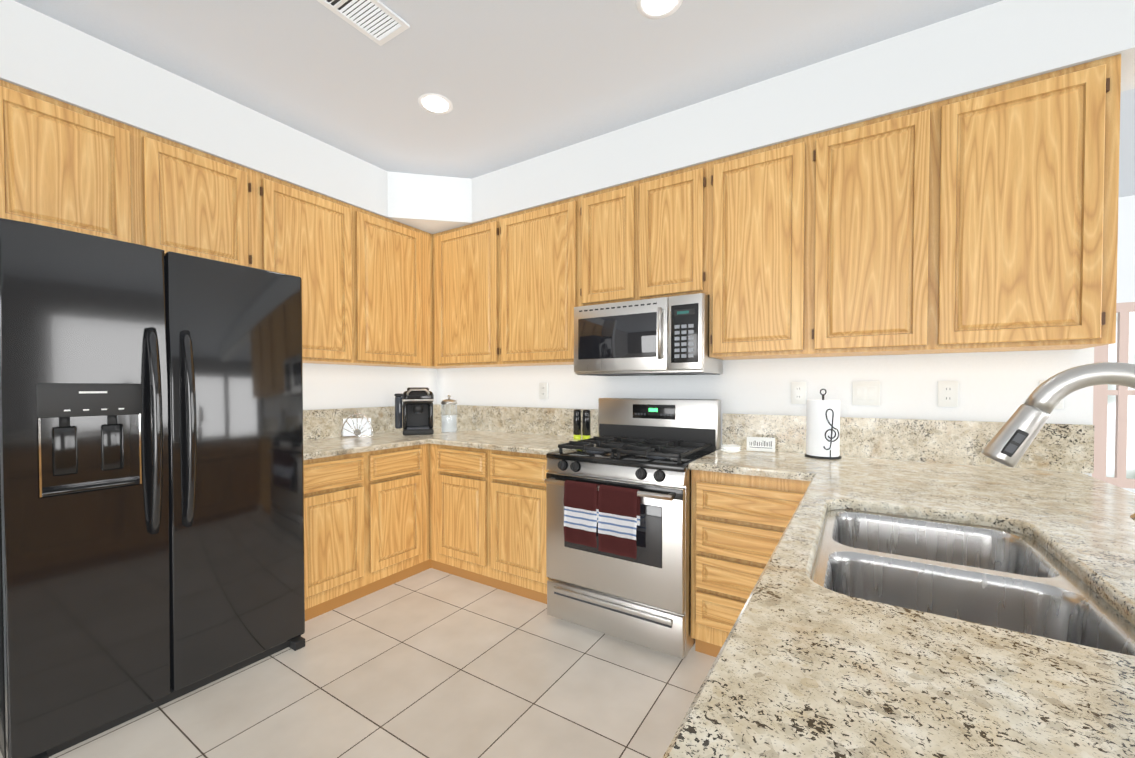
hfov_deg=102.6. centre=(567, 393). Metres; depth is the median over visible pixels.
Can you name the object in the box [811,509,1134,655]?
sink
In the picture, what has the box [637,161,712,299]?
upper cabinet
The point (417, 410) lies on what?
coffee maker
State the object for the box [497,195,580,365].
upper cabinet
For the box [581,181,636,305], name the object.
upper cabinet
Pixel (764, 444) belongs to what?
card sign
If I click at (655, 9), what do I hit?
recessed light
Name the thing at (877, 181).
upper cabinet
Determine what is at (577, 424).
grinder
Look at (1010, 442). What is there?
faucet
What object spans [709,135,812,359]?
upper cabinet
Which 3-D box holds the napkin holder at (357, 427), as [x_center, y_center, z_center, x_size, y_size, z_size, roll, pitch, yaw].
[-1.454,0.216,3.144,0.205,0.161,0.057,0,1,-25]
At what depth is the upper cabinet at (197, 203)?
2.22 m
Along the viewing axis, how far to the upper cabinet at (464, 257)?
3.24 m
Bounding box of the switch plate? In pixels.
[852,381,879,405]
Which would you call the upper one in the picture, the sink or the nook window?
the nook window
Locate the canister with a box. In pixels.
[441,395,456,431]
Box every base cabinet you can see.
[303,451,370,620]
[371,444,426,592]
[427,443,486,584]
[487,449,548,603]
[691,470,810,656]
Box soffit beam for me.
[0,0,1134,233]
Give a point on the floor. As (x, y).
(431, 663)
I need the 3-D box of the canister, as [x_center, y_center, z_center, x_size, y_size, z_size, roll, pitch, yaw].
[-0.910,0.151,3.494,0.122,0.280,0.122,1,1,32]
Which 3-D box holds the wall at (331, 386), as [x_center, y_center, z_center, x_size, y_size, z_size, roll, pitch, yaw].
[-1.889,-0.140,2.799,0.140,2.730,2.660,1,1,32]
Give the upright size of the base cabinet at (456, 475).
0.892 m
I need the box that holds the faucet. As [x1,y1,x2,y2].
[981,362,1134,520]
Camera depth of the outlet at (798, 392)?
2.39 m
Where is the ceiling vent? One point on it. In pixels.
(378, 22)
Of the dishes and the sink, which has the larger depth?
the dishes
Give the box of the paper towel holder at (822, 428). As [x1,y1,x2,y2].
[804,389,841,458]
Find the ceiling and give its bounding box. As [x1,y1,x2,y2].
[14,0,1134,197]
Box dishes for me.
[721,444,740,452]
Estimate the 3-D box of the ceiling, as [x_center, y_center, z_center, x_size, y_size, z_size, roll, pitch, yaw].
[1.112,-1.504,0.191,8.300,0.080,10.200,1,1,32]
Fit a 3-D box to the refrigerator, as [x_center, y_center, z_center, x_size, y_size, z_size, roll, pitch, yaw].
[-1.805,0.338,2.000,0.808,1.800,0.930,1,1,32]
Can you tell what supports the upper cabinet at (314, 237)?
attached to the wall at (331, 386)
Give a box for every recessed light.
[418,93,452,113]
[636,0,682,18]
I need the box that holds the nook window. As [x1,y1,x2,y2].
[1092,302,1134,488]
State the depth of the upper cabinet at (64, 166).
1.84 m
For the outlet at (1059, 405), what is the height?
0.118 m
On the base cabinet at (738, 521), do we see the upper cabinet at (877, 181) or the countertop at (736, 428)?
the countertop at (736, 428)
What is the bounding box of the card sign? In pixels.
[747,437,774,451]
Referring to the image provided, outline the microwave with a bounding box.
[574,293,722,375]
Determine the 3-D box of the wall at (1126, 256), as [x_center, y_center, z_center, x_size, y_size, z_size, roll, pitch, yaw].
[3.574,-0.160,4.063,8.000,2.730,0.140,1,1,32]
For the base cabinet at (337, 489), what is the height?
0.892 m
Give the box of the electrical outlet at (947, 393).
[938,381,957,406]
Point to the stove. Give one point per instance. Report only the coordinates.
(650, 449)
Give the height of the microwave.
0.402 m
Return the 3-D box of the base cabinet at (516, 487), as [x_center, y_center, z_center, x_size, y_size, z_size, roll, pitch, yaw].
[-0.121,0.778,2.894,0.476,0.892,0.617,1,1,32]
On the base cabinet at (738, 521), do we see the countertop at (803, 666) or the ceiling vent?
the countertop at (803, 666)
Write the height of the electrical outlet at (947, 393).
0.118 m
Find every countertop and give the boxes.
[303,406,426,459]
[402,404,597,454]
[663,416,1134,757]
[688,413,802,470]
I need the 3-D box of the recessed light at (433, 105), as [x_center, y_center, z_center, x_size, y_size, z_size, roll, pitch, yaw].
[-0.683,-1.500,2.353,0.176,0.012,0.176,1,1,32]
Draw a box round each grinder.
[573,409,580,438]
[582,410,590,439]
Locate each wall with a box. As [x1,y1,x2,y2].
[303,363,436,438]
[437,347,1093,476]
[1116,195,1134,492]
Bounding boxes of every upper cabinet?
[0,80,143,244]
[144,131,267,269]
[264,174,359,364]
[340,208,423,367]
[424,231,454,368]
[433,218,507,367]
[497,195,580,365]
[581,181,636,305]
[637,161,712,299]
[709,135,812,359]
[813,101,940,356]
[937,54,1120,353]
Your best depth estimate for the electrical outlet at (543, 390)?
3.27 m
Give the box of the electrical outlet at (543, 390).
[539,383,547,398]
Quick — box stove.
[544,398,720,658]
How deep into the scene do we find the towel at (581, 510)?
2.24 m
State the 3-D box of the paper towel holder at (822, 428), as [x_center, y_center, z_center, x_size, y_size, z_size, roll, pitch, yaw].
[1.252,0.144,2.230,0.160,0.336,0.165,1,1,32]
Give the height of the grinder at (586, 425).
0.196 m
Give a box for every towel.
[563,480,599,547]
[598,485,639,558]
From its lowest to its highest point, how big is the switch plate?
0.118 m
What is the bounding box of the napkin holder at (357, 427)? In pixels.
[341,413,373,436]
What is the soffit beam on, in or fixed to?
attached to the ceiling
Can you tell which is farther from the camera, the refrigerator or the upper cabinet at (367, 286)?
the upper cabinet at (367, 286)
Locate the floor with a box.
[0,568,715,757]
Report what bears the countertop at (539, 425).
on the base cabinet at (456, 475)
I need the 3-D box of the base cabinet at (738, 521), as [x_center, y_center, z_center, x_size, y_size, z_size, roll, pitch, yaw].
[0.947,0.789,2.215,0.520,0.892,0.617,1,1,32]
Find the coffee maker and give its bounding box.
[394,387,433,434]
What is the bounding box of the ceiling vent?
[317,0,409,45]
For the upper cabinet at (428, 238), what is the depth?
3.41 m
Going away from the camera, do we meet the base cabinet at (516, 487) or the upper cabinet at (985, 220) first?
the upper cabinet at (985, 220)
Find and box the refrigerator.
[0,218,304,757]
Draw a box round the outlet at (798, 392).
[791,382,805,403]
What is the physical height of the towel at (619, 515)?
0.316 m
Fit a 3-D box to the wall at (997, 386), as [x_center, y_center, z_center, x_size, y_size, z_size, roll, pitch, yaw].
[0.478,-0.143,2.952,3.970,2.730,0.140,1,1,32]
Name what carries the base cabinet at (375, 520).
on the floor

